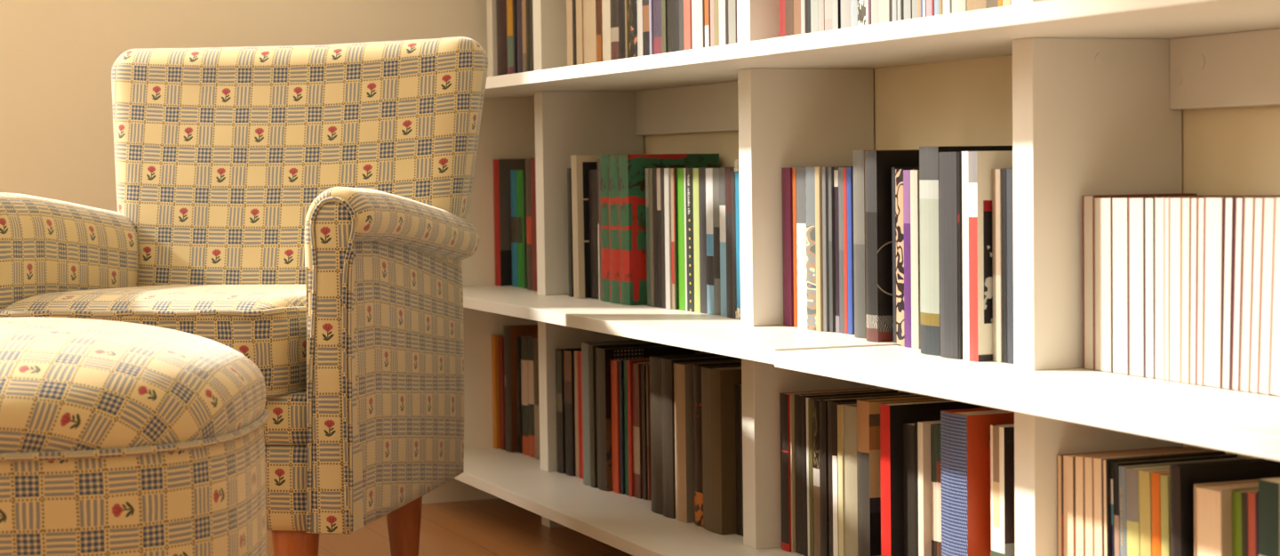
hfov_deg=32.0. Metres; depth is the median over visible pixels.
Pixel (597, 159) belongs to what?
book
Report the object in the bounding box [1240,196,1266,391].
book
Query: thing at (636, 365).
book
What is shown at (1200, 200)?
book
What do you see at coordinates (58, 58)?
wall
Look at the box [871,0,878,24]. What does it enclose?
book
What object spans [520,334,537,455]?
book
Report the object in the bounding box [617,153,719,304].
book
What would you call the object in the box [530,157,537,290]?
book
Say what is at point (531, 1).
book
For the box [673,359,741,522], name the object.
book
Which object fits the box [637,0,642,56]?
book
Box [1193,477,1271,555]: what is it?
book
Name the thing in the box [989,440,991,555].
book
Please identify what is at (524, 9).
book
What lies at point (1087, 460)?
book
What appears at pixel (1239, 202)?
book
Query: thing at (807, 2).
book
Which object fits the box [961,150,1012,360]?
book
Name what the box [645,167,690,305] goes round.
book
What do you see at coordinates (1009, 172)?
book
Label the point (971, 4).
book
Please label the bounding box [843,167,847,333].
book
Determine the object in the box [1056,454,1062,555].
book
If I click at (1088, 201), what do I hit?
book
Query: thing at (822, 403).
book
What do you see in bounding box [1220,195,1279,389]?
book
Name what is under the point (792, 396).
book
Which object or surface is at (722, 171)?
book
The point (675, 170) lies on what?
book
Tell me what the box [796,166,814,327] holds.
book
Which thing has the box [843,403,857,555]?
book
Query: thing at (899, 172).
book
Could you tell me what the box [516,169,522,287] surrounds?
book
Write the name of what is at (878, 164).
book
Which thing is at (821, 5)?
book
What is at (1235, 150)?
wall
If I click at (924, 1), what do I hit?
book
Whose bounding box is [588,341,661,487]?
book
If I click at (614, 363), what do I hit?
book
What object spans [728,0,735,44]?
book
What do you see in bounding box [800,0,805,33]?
book
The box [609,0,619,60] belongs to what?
book
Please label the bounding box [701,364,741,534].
book
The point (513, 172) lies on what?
book
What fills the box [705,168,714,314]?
book
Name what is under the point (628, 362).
book
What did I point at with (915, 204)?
book
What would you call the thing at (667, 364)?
book
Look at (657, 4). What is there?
book
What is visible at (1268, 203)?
book
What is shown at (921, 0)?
book
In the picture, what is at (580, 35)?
book
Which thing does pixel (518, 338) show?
book
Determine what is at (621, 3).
book
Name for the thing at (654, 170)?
book
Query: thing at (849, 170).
book
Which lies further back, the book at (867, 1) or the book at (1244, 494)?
the book at (867, 1)
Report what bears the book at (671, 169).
on the bookcase
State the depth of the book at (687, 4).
3.26 m
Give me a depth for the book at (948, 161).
2.52 m
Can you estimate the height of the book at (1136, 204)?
0.183 m
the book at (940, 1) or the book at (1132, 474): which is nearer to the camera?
the book at (1132, 474)
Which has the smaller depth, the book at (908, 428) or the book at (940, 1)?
the book at (940, 1)
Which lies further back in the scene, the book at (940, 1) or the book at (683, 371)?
the book at (683, 371)
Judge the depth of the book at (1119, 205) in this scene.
2.31 m
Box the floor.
[266,497,632,555]
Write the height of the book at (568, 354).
0.212 m
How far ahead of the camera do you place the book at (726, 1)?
3.13 m
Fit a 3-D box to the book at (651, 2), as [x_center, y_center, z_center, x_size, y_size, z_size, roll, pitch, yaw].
[0.080,-0.447,3.418,0.141,0.250,0.008,-2,3,-22]
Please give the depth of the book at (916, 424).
2.69 m
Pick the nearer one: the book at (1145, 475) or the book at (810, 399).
the book at (1145, 475)
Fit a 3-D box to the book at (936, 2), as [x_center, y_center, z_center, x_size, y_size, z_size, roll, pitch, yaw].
[0.408,-0.405,2.597,0.145,0.240,0.012,-2,3,-22]
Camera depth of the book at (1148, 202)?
2.26 m
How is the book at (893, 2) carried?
on the bookcase
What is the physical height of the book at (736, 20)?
0.250 m
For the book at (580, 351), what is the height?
0.215 m
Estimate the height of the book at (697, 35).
0.250 m
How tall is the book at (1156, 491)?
0.213 m
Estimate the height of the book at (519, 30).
0.250 m
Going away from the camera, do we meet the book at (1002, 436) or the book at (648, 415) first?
the book at (1002, 436)
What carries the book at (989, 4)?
on the bookcase
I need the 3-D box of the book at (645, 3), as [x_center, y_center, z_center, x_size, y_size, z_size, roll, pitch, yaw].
[0.074,-0.448,3.436,0.144,0.250,0.029,-2,3,-22]
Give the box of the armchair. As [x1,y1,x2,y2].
[0,36,487,555]
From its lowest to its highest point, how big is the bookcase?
1.140 m
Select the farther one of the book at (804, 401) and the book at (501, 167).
the book at (501, 167)
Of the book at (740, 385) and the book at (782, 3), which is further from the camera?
the book at (740, 385)
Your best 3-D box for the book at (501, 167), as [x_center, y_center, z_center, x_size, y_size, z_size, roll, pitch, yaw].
[-0.209,-0.105,4.184,0.130,0.236,0.034,-2,3,-22]
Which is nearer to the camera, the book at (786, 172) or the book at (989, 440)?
the book at (989, 440)
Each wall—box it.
[0,0,537,503]
[644,55,1279,458]
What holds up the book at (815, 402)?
on the bookcase
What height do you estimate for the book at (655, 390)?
0.236 m
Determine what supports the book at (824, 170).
on the bookcase
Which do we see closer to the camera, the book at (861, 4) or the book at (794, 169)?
the book at (861, 4)
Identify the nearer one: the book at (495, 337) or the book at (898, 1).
the book at (898, 1)
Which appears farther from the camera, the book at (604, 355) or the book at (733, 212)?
the book at (604, 355)
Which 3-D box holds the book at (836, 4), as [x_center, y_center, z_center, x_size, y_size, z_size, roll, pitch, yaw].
[0.311,-0.416,2.840,0.145,0.240,0.016,-2,3,-22]
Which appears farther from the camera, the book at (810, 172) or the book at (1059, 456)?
the book at (810, 172)
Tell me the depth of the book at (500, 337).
4.16 m
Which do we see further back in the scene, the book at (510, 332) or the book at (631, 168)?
the book at (510, 332)
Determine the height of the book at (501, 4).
0.270 m
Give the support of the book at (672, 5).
on the bookcase
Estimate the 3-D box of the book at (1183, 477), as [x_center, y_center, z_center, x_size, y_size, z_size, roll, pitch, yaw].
[0.599,0.293,2.200,0.172,0.228,0.017,-2,2,-22]
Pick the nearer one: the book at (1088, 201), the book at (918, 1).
the book at (1088, 201)
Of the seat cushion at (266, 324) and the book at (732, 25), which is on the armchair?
the seat cushion at (266, 324)
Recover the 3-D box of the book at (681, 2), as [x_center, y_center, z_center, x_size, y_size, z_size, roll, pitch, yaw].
[0.124,-0.447,3.305,0.139,0.260,0.018,-2,3,-22]
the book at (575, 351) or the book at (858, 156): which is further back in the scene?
the book at (575, 351)
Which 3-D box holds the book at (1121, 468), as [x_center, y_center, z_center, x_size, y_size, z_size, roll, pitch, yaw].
[0.562,0.296,2.308,0.150,0.212,0.012,-2,2,-22]
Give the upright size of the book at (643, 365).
0.213 m
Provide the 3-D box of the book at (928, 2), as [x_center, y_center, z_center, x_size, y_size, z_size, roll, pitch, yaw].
[0.402,-0.411,2.614,0.148,0.250,0.015,-2,3,-22]
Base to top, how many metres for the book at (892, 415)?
0.231 m
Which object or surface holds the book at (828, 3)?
on the bookcase
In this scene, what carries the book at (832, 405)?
on the bookcase
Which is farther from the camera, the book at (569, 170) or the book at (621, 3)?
the book at (569, 170)
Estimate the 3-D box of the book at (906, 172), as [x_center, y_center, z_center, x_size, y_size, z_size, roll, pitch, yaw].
[0.385,-0.025,2.708,0.141,0.213,0.017,-2,3,-22]
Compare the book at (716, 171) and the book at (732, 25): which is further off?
the book at (716, 171)
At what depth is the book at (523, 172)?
4.05 m
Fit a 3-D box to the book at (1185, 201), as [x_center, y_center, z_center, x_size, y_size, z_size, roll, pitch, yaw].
[0.599,0.010,2.231,0.130,0.184,0.014,-2,4,-22]
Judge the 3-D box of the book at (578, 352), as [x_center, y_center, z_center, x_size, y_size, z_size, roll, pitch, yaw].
[-0.040,0.229,3.792,0.135,0.214,0.014,-2,3,-22]
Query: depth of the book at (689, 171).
3.36 m
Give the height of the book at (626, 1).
0.260 m
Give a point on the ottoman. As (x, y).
(117, 437)
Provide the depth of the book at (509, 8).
3.98 m
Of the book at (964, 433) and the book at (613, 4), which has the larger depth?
the book at (613, 4)
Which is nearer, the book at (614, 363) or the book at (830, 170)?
the book at (830, 170)
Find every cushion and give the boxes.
[0,284,306,390]
[0,317,266,452]
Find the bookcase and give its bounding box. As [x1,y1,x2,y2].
[453,0,1279,555]
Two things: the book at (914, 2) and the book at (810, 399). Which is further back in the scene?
the book at (810, 399)
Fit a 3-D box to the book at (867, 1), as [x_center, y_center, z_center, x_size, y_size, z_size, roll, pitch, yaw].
[0.345,-0.418,2.757,0.148,0.250,0.006,-2,3,-22]
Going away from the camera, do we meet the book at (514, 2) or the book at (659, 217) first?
the book at (659, 217)
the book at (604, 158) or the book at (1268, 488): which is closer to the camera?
the book at (1268, 488)
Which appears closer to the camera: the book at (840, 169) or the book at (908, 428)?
the book at (908, 428)
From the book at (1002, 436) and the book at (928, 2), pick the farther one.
the book at (928, 2)
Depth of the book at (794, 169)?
3.01 m
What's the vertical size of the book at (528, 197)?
0.235 m
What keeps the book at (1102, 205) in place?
on the bookcase
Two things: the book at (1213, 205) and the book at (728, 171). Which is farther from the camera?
the book at (728, 171)
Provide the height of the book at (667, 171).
0.215 m
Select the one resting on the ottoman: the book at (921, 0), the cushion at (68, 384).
the cushion at (68, 384)
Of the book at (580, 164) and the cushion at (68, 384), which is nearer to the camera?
the cushion at (68, 384)
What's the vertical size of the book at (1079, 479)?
0.215 m
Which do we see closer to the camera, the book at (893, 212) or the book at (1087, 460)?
the book at (1087, 460)
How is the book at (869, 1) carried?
on the bookcase
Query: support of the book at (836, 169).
on the bookcase
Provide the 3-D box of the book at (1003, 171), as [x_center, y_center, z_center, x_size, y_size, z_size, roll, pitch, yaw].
[0.464,-0.015,2.486,0.137,0.214,0.010,-2,3,-22]
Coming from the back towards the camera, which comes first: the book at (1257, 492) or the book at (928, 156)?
the book at (928, 156)
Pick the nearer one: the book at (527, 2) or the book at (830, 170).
the book at (830, 170)
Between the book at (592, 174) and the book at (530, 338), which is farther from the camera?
the book at (530, 338)
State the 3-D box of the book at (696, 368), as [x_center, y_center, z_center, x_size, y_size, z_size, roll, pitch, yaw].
[0.149,0.242,3.281,0.147,0.234,0.032,-2,3,-22]
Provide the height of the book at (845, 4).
0.250 m
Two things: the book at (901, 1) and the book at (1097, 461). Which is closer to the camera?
the book at (1097, 461)
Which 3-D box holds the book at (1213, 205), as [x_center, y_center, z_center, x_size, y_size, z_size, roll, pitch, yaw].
[0.616,0.012,2.190,0.130,0.184,0.028,-2,4,-22]
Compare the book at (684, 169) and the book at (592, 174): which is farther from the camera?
the book at (592, 174)
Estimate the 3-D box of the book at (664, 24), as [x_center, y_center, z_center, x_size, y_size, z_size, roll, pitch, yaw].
[0.097,-0.445,3.369,0.136,0.250,0.016,-2,3,-22]
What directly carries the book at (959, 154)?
on the bookcase
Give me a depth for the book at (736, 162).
3.18 m
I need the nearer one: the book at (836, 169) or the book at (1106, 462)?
the book at (1106, 462)
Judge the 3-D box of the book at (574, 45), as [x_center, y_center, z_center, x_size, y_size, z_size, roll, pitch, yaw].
[-0.048,-0.457,3.733,0.136,0.240,0.018,-2,3,-22]
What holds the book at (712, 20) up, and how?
on the bookcase
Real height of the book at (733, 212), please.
0.214 m
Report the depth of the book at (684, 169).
3.37 m
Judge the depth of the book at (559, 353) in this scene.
3.83 m
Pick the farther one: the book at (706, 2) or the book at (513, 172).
the book at (513, 172)
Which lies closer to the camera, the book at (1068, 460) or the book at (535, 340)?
the book at (1068, 460)
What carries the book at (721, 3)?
on the bookcase
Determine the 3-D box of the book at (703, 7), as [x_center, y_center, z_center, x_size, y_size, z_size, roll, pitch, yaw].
[0.154,-0.439,3.228,0.140,0.250,0.005,-2,3,-22]
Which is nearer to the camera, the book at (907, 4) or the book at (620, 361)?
the book at (907, 4)
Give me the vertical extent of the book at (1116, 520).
0.215 m
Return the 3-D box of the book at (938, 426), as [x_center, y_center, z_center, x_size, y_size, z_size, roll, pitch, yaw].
[0.423,0.278,2.678,0.148,0.214,0.011,-2,3,-22]
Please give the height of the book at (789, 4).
0.250 m
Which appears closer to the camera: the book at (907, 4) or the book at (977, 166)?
the book at (977, 166)
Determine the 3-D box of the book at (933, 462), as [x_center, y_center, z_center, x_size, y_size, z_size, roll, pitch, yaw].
[0.417,0.279,2.688,0.144,0.212,0.013,-2,3,-22]
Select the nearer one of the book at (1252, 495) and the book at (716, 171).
the book at (1252, 495)
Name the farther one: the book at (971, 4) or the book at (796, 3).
the book at (796, 3)
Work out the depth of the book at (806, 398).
2.98 m
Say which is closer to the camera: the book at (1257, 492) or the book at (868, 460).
the book at (1257, 492)
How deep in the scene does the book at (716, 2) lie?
3.16 m
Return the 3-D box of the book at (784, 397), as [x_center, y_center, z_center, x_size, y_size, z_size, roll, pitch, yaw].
[0.261,0.261,3.058,0.140,0.214,0.025,-2,3,-22]
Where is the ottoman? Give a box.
[0,317,270,555]
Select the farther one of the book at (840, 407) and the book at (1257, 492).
the book at (840, 407)
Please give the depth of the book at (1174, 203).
2.22 m
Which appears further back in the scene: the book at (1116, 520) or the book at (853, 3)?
the book at (853, 3)
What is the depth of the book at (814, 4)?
2.87 m
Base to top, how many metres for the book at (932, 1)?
0.250 m
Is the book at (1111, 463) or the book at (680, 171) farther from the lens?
the book at (680, 171)
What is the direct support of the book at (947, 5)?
on the bookcase
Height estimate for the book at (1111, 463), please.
0.214 m
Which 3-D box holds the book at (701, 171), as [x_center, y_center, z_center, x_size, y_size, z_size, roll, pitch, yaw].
[0.156,-0.057,3.339,0.137,0.215,0.026,-2,3,-22]
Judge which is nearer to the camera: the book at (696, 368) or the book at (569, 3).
the book at (696, 368)
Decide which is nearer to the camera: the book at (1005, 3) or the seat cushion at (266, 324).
the book at (1005, 3)
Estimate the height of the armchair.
0.818 m
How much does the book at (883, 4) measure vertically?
0.240 m
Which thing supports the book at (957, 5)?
on the bookcase
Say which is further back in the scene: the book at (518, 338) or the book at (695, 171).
the book at (518, 338)
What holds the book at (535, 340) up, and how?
on the bookcase
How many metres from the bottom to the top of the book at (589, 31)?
0.240 m
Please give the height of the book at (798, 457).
0.214 m
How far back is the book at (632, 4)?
3.46 m
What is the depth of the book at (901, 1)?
2.65 m
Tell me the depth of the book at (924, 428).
2.67 m
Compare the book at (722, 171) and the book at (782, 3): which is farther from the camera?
the book at (722, 171)
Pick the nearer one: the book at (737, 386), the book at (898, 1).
the book at (898, 1)
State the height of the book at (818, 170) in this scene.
0.215 m
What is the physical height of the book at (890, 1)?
0.250 m
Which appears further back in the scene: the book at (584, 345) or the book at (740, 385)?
the book at (584, 345)
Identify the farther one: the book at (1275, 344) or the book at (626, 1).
the book at (626, 1)
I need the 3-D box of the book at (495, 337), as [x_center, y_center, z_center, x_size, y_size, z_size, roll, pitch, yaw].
[-0.211,0.211,4.205,0.136,0.212,0.021,-2,3,-22]
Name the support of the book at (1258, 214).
on the bookcase
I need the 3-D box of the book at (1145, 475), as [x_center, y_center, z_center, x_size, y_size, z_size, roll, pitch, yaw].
[0.573,0.298,2.270,0.141,0.212,0.019,-2,2,-22]
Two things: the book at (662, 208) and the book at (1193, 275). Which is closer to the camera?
the book at (1193, 275)
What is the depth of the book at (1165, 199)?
2.24 m
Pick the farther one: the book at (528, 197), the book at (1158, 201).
the book at (528, 197)
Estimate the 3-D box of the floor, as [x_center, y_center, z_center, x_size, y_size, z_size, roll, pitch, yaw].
[-1.127,0.648,0.322,5.050,0.050,6.850,-2,3,-22]
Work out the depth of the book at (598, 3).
3.60 m
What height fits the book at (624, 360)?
0.216 m
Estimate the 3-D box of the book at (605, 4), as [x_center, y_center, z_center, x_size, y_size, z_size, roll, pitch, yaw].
[0.008,-0.451,3.601,0.141,0.240,0.037,-2,3,-22]
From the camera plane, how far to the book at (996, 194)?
2.47 m
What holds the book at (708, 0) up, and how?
on the bookcase
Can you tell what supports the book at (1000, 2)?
on the bookcase
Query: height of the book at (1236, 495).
0.210 m
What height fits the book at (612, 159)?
0.238 m
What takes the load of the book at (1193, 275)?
on the bookcase
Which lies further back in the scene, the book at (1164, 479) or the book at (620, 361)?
the book at (620, 361)
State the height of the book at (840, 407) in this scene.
0.214 m
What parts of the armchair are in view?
armrest, seat rail, leg, backrest, arm, armrest, leg, panel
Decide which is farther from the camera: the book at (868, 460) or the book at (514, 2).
the book at (514, 2)
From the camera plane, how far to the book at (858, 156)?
2.81 m
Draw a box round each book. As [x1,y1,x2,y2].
[491,334,503,447]
[493,158,525,285]
[496,0,507,75]
[498,335,504,449]
[503,324,537,452]
[506,0,513,74]
[510,169,518,286]
[512,0,517,73]
[516,0,522,72]
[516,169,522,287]
[516,336,522,452]
[520,169,527,287]
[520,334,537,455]
[521,0,527,71]
[525,0,530,71]
[525,158,532,289]
[527,335,537,456]
[529,0,534,71]
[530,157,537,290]
[533,337,540,459]
[555,347,581,472]
[563,348,581,475]
[566,0,573,66]
[567,168,573,295]
[570,154,599,297]
[572,0,576,65]
[574,350,581,476]
[576,0,583,64]
[576,351,582,478]
[580,351,583,478]
[581,339,646,485]
[583,0,596,63]
[587,169,599,298]
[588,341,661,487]
[595,0,602,62]
[595,344,694,490]
[596,158,601,300]
[600,153,647,301]
[601,0,610,61]
[608,153,656,303]
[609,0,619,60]
[610,357,649,493]
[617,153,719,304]
[618,0,625,58]
[618,358,642,494]
[623,358,649,495]
[624,0,629,58]
[626,359,649,495]
[628,0,637,57]
[632,361,649,498]
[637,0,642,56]
[640,363,649,499]
[642,0,649,55]
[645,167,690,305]
[646,364,651,499]
[648,0,653,55]
[648,167,696,306]
[649,352,719,513]
[652,167,697,306]
[653,0,662,54]
[656,167,703,307]
[660,167,704,308]
[660,354,741,518]
[661,0,667,53]
[664,167,711,308]
[666,0,679,52]
[670,167,716,309]
[672,168,679,309]
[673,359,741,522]
[677,167,723,310]
[679,0,684,50]
[683,0,692,50]
[683,167,728,310]
[686,167,734,311]
[691,0,703,48]
[692,168,700,311]
[692,361,741,526]
[698,168,707,312]
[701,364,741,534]
[702,0,704,47]
[704,0,709,47]
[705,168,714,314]
[708,0,710,47]
[710,0,714,47]
[712,168,720,315]
[713,0,719,46]
[718,0,725,45]
[719,168,727,316]
[725,0,728,44]
[725,168,733,318]
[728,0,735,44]
[731,168,736,318]
[734,159,740,319]
[735,0,737,43]
[735,384,741,535]
[739,384,743,535]
[779,0,785,37]
[779,387,875,551]
[781,167,793,326]
[785,0,793,36]
[789,389,873,551]
[792,167,797,326]
[793,0,800,34]
[794,389,883,554]
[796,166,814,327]
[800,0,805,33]
[801,389,897,555]
[805,0,810,33]
[805,166,822,329]
[805,392,894,555]
[808,392,908,555]
[810,0,818,32]
[812,393,904,555]
[815,166,829,330]
[818,0,824,31]
[818,393,919,555]
[821,166,835,331]
[824,0,831,31]
[827,166,841,331]
[827,399,856,555]
[832,0,840,30]
[833,166,853,332]
[837,403,848,555]
[838,167,844,333]
[840,0,851,28]
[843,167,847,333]
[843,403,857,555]
[846,167,854,334]
[850,0,857,27]
[852,149,919,337]
[856,394,946,555]
[857,0,865,26]
[864,150,919,341]
[865,0,868,24]
[868,0,871,24]
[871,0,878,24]
[878,0,888,23]
[880,399,990,555]
[888,0,892,22]
[891,0,897,21]
[891,167,919,342]
[895,168,919,345]
[896,0,900,21]
[900,0,903,20]
[903,0,911,20]
[903,169,911,347]
[903,422,917,555]
[910,169,920,348]
[912,0,917,18]
[914,423,918,555]
[917,0,920,18]
[917,420,940,555]
[919,145,1012,355]
[920,0,922,17]
[922,0,926,17]
[926,0,931,16]
[930,424,936,555]
[931,0,934,15]
[934,0,939,15]
[936,424,941,555]
[938,0,942,15]
[938,152,958,359]
[940,407,1014,555]
[942,0,951,15]
[951,0,966,13]
[957,152,962,359]
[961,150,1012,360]
[966,0,985,11]
[985,0,998,8]
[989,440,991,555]
[990,423,1015,555]
[992,168,1002,361]
[998,0,1002,7]
[1000,168,1007,362]
[1002,0,1009,6]
[1006,168,1014,363]
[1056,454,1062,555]
[1061,446,1181,555]
[1074,447,1194,555]
[1082,192,1196,369]
[1083,448,1200,555]
[1092,448,1210,555]
[1094,195,1173,372]
[1102,449,1225,555]
[1110,453,1223,555]
[1111,195,1194,375]
[1112,453,1237,555]
[1118,456,1246,555]
[1125,464,1169,555]
[1128,195,1210,376]
[1138,467,1169,555]
[1144,195,1217,378]
[1151,470,1169,555]
[1154,194,1265,379]
[1160,473,1170,555]
[1163,197,1168,380]
[1168,194,1279,382]
[1169,457,1279,555]
[1180,195,1251,383]
[1189,197,1197,384]
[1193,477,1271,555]
[1196,197,1206,385]
[1202,195,1273,388]
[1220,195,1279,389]
[1230,196,1255,391]
[1232,488,1258,555]
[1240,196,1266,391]
[1241,490,1251,555]
[1248,196,1269,393]
[1248,490,1258,555]
[1256,491,1258,555]
[1257,196,1274,394]
[1258,477,1279,555]
[1269,196,1279,395]
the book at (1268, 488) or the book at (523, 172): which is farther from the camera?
the book at (523, 172)
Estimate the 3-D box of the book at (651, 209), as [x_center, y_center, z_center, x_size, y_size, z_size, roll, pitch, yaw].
[0.084,-0.065,3.512,0.144,0.216,0.016,-2,3,-22]

